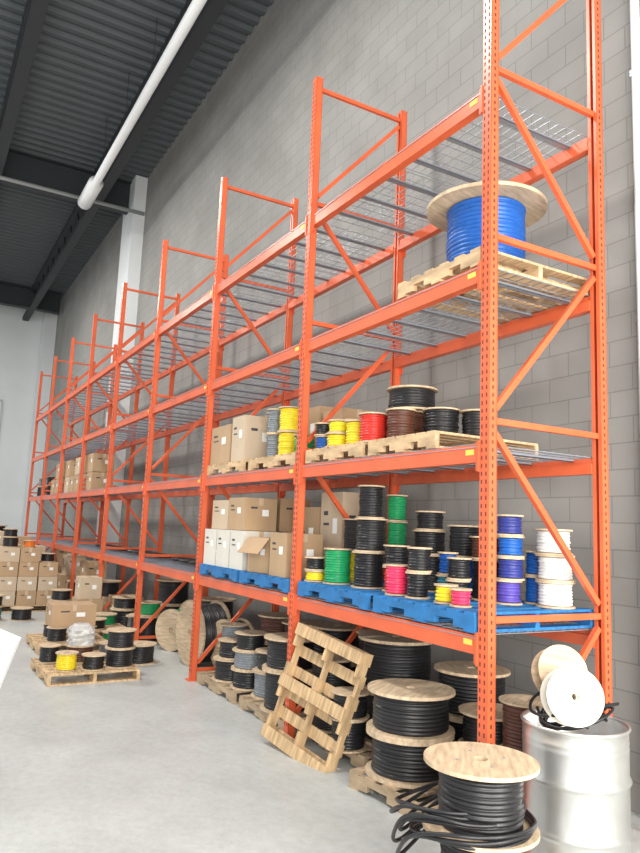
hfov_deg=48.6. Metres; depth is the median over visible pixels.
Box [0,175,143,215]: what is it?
pipe
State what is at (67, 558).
cardboard box
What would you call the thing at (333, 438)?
spool
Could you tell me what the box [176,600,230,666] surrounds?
cable reel
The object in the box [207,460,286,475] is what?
wooden pallet
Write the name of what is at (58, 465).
cardboard box
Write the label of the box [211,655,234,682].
spool
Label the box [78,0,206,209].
tube
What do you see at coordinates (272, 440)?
spool
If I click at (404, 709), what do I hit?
spool
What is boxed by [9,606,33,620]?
spool
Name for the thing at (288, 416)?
spool
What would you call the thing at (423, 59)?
wall
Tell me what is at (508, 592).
spool
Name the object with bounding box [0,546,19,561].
cardboard box
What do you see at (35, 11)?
joist
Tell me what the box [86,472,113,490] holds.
cardboard box
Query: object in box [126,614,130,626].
spool
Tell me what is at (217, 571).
pallet
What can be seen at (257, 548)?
cardboard box
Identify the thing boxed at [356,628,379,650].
spool
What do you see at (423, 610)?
pallet
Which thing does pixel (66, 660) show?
spool
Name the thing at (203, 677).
wooden pallet
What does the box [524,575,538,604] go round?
spool
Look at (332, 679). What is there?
spool
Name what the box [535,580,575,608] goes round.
spool
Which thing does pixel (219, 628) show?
cable reel
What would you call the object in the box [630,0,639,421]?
conduit pipe
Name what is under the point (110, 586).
spool
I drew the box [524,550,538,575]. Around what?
spool
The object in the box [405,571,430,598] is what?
spool
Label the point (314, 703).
wooden pallet
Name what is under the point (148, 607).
spool
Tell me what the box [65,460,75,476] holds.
cardboard box
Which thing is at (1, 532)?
cardboard box
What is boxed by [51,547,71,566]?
cardboard box
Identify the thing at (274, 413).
spool
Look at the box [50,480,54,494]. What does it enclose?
cardboard box
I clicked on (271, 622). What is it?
spool
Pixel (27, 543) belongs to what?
spool
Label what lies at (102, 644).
spool
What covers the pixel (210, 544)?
cardboard box
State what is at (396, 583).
spool
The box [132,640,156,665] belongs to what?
spool
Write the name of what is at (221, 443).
cardboard box
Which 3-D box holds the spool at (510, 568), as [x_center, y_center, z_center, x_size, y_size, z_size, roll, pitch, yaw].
[1.371,1.021,5.099,0.200,0.160,0.200,-5,-11,43]
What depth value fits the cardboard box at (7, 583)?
13.91 m
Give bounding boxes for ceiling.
[0,0,273,298]
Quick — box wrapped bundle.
[66,622,95,645]
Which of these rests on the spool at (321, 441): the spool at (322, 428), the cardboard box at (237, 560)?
the spool at (322, 428)
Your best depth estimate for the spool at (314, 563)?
6.42 m
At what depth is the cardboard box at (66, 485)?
17.21 m
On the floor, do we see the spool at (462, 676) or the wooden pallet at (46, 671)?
the wooden pallet at (46, 671)
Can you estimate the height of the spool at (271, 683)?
0.380 m
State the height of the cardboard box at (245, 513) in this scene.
0.361 m
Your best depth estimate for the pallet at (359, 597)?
5.87 m
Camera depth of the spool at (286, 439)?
7.30 m
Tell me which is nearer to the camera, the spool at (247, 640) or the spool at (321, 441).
the spool at (321, 441)
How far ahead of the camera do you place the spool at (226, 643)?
8.02 m
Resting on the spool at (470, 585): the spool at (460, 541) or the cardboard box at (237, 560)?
the spool at (460, 541)
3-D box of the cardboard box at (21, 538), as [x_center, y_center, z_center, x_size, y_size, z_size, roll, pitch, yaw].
[-7.817,3.135,18.190,0.632,0.631,0.703,7,-9,-29]
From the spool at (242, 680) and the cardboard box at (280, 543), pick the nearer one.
the cardboard box at (280, 543)
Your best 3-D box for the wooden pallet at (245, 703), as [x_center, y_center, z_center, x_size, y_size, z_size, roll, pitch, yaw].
[-0.133,2.843,7.108,1.000,0.125,1.100,7,-9,-29]
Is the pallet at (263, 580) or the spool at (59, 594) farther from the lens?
the spool at (59, 594)
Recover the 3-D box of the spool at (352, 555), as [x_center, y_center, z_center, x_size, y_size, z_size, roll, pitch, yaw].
[0.361,1.311,6.623,0.300,0.280,0.300,7,-9,-30]
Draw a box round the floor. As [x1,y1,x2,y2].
[0,606,639,852]
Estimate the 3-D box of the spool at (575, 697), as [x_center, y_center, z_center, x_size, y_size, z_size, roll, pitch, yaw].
[1.393,1.495,3.921,0.310,0.332,0.201,2,-8,2]
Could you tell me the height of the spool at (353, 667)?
0.400 m
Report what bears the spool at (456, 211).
on the wooden pallet at (462, 263)
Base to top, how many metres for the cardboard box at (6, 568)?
0.277 m
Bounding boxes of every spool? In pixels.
[0,594,4,606]
[1,537,19,546]
[2,528,18,536]
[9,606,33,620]
[22,540,35,547]
[37,643,60,663]
[40,553,55,561]
[41,622,47,637]
[44,485,50,495]
[45,626,68,642]
[47,476,55,484]
[50,588,72,600]
[54,650,78,671]
[65,643,95,663]
[66,580,75,595]
[80,652,105,670]
[95,617,106,629]
[96,612,116,625]
[98,640,107,660]
[102,579,121,597]
[102,598,107,611]
[102,630,108,639]
[103,648,134,668]
[105,627,136,649]
[110,608,133,626]
[111,595,135,609]
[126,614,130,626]
[128,613,158,642]
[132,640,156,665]
[140,600,161,615]
[156,578,188,604]
[160,605,180,612]
[201,596,236,618]
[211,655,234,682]
[217,637,236,659]
[219,622,247,645]
[230,668,254,690]
[231,648,258,671]
[234,630,266,651]
[251,668,265,700]
[254,647,267,672]
[258,612,301,642]
[260,667,312,715]
[262,632,314,672]
[266,408,280,433]
[267,433,278,456]
[277,406,297,431]
[277,431,296,454]
[282,619,325,631]
[293,434,314,451]
[304,556,324,570]
[304,570,324,581]
[310,622,363,664]
[310,653,351,696]
[312,697,333,733]
[314,422,329,435]
[315,435,327,448]
[322,548,352,584]
[325,432,346,446]
[327,419,346,432]
[329,715,367,753]
[331,686,369,721]
[342,518,357,551]
[344,419,360,444]
[350,552,354,582]
[350,664,356,686]
[351,551,385,588]
[353,518,387,552]
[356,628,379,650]
[357,412,386,441]
[357,485,384,518]
[358,631,430,688]
[364,692,373,745]
[365,728,454,788]
[366,678,455,742]
[382,566,407,592]
[383,544,410,565]
[385,564,408,595]
[386,385,437,412]
[386,408,416,437]
[386,494,407,521]
[386,521,407,544]
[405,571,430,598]
[406,547,432,572]
[412,530,447,554]
[414,410,423,433]
[415,511,445,530]
[422,742,539,852]
[423,407,459,432]
[427,181,547,299]
[427,555,439,591]
[434,583,457,604]
[434,661,510,720]
[435,574,447,596]
[437,551,458,574]
[440,843,475,852]
[445,579,469,601]
[447,525,478,557]
[447,557,471,580]
[449,587,471,607]
[449,718,462,741]
[458,702,502,744]
[459,409,479,435]
[468,560,473,596]
[469,536,504,559]
[470,559,498,600]
[496,535,524,557]
[496,556,524,580]
[496,579,522,605]
[497,514,523,535]
[499,694,542,751]
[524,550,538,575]
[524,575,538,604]
[531,645,587,690]
[533,528,572,555]
[535,554,574,582]
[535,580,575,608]
[540,667,604,727]
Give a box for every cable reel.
[155,608,180,650]
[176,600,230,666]
[210,618,253,665]
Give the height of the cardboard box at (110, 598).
0.496 m
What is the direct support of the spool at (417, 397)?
on the spool at (419, 421)
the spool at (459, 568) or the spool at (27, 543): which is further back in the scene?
the spool at (27, 543)
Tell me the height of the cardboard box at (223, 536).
0.421 m
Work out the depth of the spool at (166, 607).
11.84 m
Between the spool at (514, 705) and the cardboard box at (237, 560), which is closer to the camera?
the spool at (514, 705)
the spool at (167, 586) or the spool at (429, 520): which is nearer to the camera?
the spool at (429, 520)
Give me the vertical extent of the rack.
6.430 m
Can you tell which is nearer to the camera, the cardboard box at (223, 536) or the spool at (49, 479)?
the cardboard box at (223, 536)
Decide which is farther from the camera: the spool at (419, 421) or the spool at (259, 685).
the spool at (259, 685)
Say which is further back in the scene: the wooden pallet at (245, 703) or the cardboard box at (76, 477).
the cardboard box at (76, 477)
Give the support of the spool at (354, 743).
on the wooden pallet at (357, 760)
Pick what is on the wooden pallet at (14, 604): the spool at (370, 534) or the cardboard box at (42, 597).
the cardboard box at (42, 597)
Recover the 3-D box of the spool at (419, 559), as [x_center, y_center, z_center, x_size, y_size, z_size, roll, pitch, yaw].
[0.741,0.990,5.276,0.190,0.180,0.190,9,-11,-39]
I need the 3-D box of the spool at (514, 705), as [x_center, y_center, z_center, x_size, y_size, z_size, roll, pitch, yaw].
[1.376,1.997,4.723,0.360,0.330,0.360,-2,-9,28]
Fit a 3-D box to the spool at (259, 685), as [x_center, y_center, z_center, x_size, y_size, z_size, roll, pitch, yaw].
[-0.495,2.672,7.381,0.440,0.260,0.440,7,-10,-31]
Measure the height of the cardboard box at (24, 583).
0.277 m
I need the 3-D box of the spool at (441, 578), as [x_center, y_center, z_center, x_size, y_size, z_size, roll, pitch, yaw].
[0.957,1.212,5.379,0.160,0.170,0.160,0,-9,16]
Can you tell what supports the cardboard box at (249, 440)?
on the wooden pallet at (242, 465)
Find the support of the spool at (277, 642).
on the spool at (271, 683)
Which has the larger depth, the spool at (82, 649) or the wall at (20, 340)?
the wall at (20, 340)
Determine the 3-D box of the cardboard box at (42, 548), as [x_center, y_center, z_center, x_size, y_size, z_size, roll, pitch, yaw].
[-7.001,3.155,17.150,0.542,0.541,0.603,7,-9,-29]
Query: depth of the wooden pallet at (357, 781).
4.93 m
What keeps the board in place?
on the floor
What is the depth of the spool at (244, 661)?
7.61 m
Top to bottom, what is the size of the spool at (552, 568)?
0.180 m
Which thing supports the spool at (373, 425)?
on the wooden pallet at (357, 450)
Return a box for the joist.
[0,0,228,320]
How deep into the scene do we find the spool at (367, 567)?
5.92 m
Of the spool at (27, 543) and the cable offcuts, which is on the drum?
the cable offcuts
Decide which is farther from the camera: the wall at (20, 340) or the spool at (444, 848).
the wall at (20, 340)
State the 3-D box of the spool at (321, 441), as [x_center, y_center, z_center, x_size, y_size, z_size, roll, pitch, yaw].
[0.040,0.159,6.618,0.180,0.130,0.180,-4,-10,36]
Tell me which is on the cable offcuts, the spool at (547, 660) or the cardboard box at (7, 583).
the spool at (547, 660)
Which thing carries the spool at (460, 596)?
on the pallet at (423, 610)
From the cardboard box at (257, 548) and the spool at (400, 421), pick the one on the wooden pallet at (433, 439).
the spool at (400, 421)
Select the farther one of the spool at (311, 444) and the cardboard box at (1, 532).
the cardboard box at (1, 532)
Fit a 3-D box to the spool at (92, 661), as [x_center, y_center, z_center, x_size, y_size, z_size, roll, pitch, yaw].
[-2.669,2.766,8.343,0.280,0.170,0.280,9,-10,-37]
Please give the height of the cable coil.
0.408 m
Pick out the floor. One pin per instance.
(161, 761)
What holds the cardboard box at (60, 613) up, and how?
on the spool at (45, 630)
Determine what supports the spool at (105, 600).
on the floor
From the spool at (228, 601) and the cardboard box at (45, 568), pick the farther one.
the cardboard box at (45, 568)
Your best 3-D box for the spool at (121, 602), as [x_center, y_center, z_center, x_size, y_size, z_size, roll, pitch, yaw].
[-3.385,3.077,12.395,0.500,0.200,0.500,10,-11,-43]
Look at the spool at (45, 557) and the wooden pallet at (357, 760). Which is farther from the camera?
the spool at (45, 557)
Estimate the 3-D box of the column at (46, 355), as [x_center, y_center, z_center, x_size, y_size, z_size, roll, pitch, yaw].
[-11.825,0.131,29.824,0.480,11.000,0.700,7,-9,-29]
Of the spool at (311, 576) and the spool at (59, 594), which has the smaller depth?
the spool at (311, 576)
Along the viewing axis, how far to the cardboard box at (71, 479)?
16.71 m
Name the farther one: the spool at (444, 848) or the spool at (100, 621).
the spool at (100, 621)
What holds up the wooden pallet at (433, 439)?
on the rack
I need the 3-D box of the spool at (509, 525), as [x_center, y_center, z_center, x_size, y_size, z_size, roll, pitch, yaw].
[1.375,0.717,5.140,0.200,0.150,0.200,-5,-11,43]
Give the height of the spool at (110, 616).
0.180 m
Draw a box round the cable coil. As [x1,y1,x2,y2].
[389,780,536,852]
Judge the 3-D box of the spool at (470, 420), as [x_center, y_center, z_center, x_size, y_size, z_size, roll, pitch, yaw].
[1.227,0.001,5.564,0.260,0.240,0.260,7,-9,-27]
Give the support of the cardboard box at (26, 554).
on the cardboard box at (24, 568)
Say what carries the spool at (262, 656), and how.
on the spool at (259, 685)
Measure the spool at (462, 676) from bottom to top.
0.340 m
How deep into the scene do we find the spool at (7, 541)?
14.15 m
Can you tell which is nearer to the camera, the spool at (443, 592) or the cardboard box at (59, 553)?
the spool at (443, 592)
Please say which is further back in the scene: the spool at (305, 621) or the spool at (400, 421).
the spool at (305, 621)
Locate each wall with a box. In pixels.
[0,305,43,535]
[35,0,639,813]
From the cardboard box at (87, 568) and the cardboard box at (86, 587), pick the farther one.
the cardboard box at (87, 568)
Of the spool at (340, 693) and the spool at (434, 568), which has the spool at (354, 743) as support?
the spool at (340, 693)
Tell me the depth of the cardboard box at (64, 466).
17.77 m
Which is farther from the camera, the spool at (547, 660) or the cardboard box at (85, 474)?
the cardboard box at (85, 474)
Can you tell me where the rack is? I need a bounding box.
[24,0,612,743]
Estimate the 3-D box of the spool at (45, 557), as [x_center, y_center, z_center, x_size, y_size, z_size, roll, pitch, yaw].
[-5.598,2.691,14.566,0.300,0.170,0.300,3,-8,-5]
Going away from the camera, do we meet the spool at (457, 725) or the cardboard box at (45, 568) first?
the spool at (457, 725)
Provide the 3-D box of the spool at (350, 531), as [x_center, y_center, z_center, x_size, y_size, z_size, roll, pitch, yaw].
[0.362,1.023,6.668,0.320,0.300,0.320,-4,-11,39]
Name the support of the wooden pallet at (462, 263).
on the rack
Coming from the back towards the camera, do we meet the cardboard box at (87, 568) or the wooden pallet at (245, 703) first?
the cardboard box at (87, 568)
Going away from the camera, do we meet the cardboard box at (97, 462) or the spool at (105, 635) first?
the spool at (105, 635)
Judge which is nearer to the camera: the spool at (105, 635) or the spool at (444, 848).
the spool at (444, 848)
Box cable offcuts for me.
[529,691,618,730]
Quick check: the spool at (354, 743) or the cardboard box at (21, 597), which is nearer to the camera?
the spool at (354, 743)
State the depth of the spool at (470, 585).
5.56 m
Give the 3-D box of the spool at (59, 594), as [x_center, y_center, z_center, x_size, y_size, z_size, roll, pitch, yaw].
[-4.986,3.243,13.659,0.400,0.200,0.400,3,-8,-1]
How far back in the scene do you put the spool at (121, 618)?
12.15 m
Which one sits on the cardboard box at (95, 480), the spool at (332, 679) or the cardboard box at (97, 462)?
the cardboard box at (97, 462)
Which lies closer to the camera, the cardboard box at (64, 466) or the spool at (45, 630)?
the spool at (45, 630)
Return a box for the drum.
[520,707,633,852]
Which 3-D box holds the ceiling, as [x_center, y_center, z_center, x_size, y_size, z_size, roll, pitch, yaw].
[-8.909,-7.951,11.740,14.840,0.075,36.500,7,-9,-29]
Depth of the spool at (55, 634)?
10.00 m
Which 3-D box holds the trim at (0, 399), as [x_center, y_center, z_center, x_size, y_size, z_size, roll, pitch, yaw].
[-14.238,2.062,28.600,2.035,6.635,0.060,7,-9,-29]
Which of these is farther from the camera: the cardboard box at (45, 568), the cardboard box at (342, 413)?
the cardboard box at (45, 568)
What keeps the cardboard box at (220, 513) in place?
on the cardboard box at (210, 544)
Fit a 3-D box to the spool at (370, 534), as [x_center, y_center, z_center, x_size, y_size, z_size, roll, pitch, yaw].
[0.435,0.928,6.057,0.290,0.280,0.290,0,-8,13]
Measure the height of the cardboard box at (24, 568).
0.277 m
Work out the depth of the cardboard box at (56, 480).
18.43 m
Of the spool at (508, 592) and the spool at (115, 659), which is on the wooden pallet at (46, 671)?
the spool at (115, 659)
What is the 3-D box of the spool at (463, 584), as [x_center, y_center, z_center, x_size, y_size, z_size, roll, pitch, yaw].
[1.003,1.192,5.159,0.180,0.150,0.180,3,-8,-7]
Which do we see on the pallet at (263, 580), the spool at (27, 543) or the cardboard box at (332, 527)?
the cardboard box at (332, 527)
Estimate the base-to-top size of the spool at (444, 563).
0.170 m
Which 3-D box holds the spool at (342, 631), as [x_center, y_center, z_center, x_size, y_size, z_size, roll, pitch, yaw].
[0.171,2.245,7.355,0.560,0.350,0.560,-1,-9,23]
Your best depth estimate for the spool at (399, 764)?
4.95 m
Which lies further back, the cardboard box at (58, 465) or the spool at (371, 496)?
the cardboard box at (58, 465)
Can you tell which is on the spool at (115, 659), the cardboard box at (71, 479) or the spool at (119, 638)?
the spool at (119, 638)
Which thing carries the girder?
attached to the ceiling
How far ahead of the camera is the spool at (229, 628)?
8.49 m
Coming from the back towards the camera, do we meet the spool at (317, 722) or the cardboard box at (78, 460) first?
the cardboard box at (78, 460)
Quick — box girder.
[0,148,131,314]
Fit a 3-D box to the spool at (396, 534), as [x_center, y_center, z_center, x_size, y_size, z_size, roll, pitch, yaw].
[0.703,0.989,6.470,0.200,0.240,0.200,-5,-11,40]
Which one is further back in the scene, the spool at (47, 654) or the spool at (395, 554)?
the spool at (47, 654)
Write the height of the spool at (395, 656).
0.420 m
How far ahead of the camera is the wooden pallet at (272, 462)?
7.28 m
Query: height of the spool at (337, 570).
0.310 m
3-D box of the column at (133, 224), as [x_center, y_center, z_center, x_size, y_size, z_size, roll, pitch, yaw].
[-5.271,-1.202,18.676,0.320,11.000,1.100,7,-9,-29]
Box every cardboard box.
[0,531,3,544]
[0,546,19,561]
[0,562,18,575]
[0,576,16,590]
[0,591,14,605]
[14,591,35,604]
[16,576,36,590]
[17,562,38,575]
[18,536,31,544]
[19,547,39,561]
[23,545,45,558]
[35,590,52,604]
[36,576,57,590]
[38,561,57,575]
[45,601,96,626]
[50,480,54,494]
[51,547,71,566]
[54,479,58,493]
[55,464,59,478]
[57,573,78,588]
[61,554,85,574]
[62,462,65,477]
[64,477,69,492]
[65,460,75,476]
[68,476,73,491]
[72,597,102,611]
[73,475,78,491]
[74,576,102,598]
[75,457,80,474]
[79,560,106,578]
[82,473,86,490]
[84,455,88,473]
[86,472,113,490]
[87,453,114,472]
[107,594,142,611]
[203,529,228,564]
[210,424,232,464]
[212,500,228,528]
[215,529,248,567]
[228,497,276,531]
[229,530,278,569]
[231,415,267,461]
[237,537,270,573]
[269,532,322,577]
[273,498,310,531]
[304,507,320,533]
[308,406,333,447]
[320,492,359,574]
[323,407,372,457]
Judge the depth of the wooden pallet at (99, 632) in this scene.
11.71 m
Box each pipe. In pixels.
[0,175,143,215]
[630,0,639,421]
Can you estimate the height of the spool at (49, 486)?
0.300 m
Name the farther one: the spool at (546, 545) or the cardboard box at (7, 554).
the cardboard box at (7, 554)
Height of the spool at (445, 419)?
0.260 m
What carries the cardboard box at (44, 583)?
on the cardboard box at (42, 597)
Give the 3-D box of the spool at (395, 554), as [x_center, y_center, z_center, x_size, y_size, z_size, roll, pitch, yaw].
[0.624,1.051,5.764,0.220,0.170,0.220,10,-11,-44]
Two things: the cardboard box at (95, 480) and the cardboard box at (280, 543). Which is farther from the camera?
the cardboard box at (95, 480)
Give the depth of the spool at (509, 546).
5.05 m
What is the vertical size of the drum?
0.830 m
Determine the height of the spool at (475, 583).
0.300 m
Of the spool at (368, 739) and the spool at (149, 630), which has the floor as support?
the spool at (149, 630)
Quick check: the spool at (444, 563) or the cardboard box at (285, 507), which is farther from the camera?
the cardboard box at (285, 507)
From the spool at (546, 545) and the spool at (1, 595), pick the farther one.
the spool at (1, 595)
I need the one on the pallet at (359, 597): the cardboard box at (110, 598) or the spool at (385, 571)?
the spool at (385, 571)
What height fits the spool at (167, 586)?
0.400 m
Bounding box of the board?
[0,629,20,687]
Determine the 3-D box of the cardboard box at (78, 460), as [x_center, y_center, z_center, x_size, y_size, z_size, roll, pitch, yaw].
[-5.387,0.936,16.411,0.452,0.391,0.503,7,-9,-29]
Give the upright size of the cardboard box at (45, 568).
0.277 m
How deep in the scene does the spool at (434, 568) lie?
5.84 m
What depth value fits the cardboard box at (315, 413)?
7.64 m
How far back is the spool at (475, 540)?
5.29 m
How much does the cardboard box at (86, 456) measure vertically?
0.391 m
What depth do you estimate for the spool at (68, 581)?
15.52 m
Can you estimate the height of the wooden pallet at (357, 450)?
0.125 m
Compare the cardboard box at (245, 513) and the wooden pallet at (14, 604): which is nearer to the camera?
the cardboard box at (245, 513)
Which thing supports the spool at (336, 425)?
on the spool at (333, 438)
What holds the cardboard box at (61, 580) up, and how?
on the floor
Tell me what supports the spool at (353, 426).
on the wooden pallet at (357, 450)
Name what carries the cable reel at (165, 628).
on the floor
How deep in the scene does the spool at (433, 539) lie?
5.89 m
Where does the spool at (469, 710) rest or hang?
on the spool
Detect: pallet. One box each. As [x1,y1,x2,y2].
[2,604,45,611]
[25,632,104,654]
[30,658,139,686]
[68,623,125,635]
[196,671,253,703]
[199,564,254,581]
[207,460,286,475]
[239,571,383,592]
[239,694,306,734]
[248,452,379,472]
[260,622,373,772]
[297,581,435,609]
[297,730,371,767]
[305,442,454,468]
[349,766,438,814]
[368,430,538,465]
[373,594,593,632]
[397,246,589,323]
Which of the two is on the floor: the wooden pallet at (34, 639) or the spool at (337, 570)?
the wooden pallet at (34, 639)
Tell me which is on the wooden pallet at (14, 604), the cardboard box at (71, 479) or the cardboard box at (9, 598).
the cardboard box at (9, 598)
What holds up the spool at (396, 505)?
on the spool at (396, 534)
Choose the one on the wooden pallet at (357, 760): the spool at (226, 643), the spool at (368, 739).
the spool at (368, 739)
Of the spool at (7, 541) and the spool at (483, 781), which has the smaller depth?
the spool at (483, 781)
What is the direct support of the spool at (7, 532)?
on the spool at (7, 541)
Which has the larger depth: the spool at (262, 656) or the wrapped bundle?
the wrapped bundle
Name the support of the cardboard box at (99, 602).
on the floor

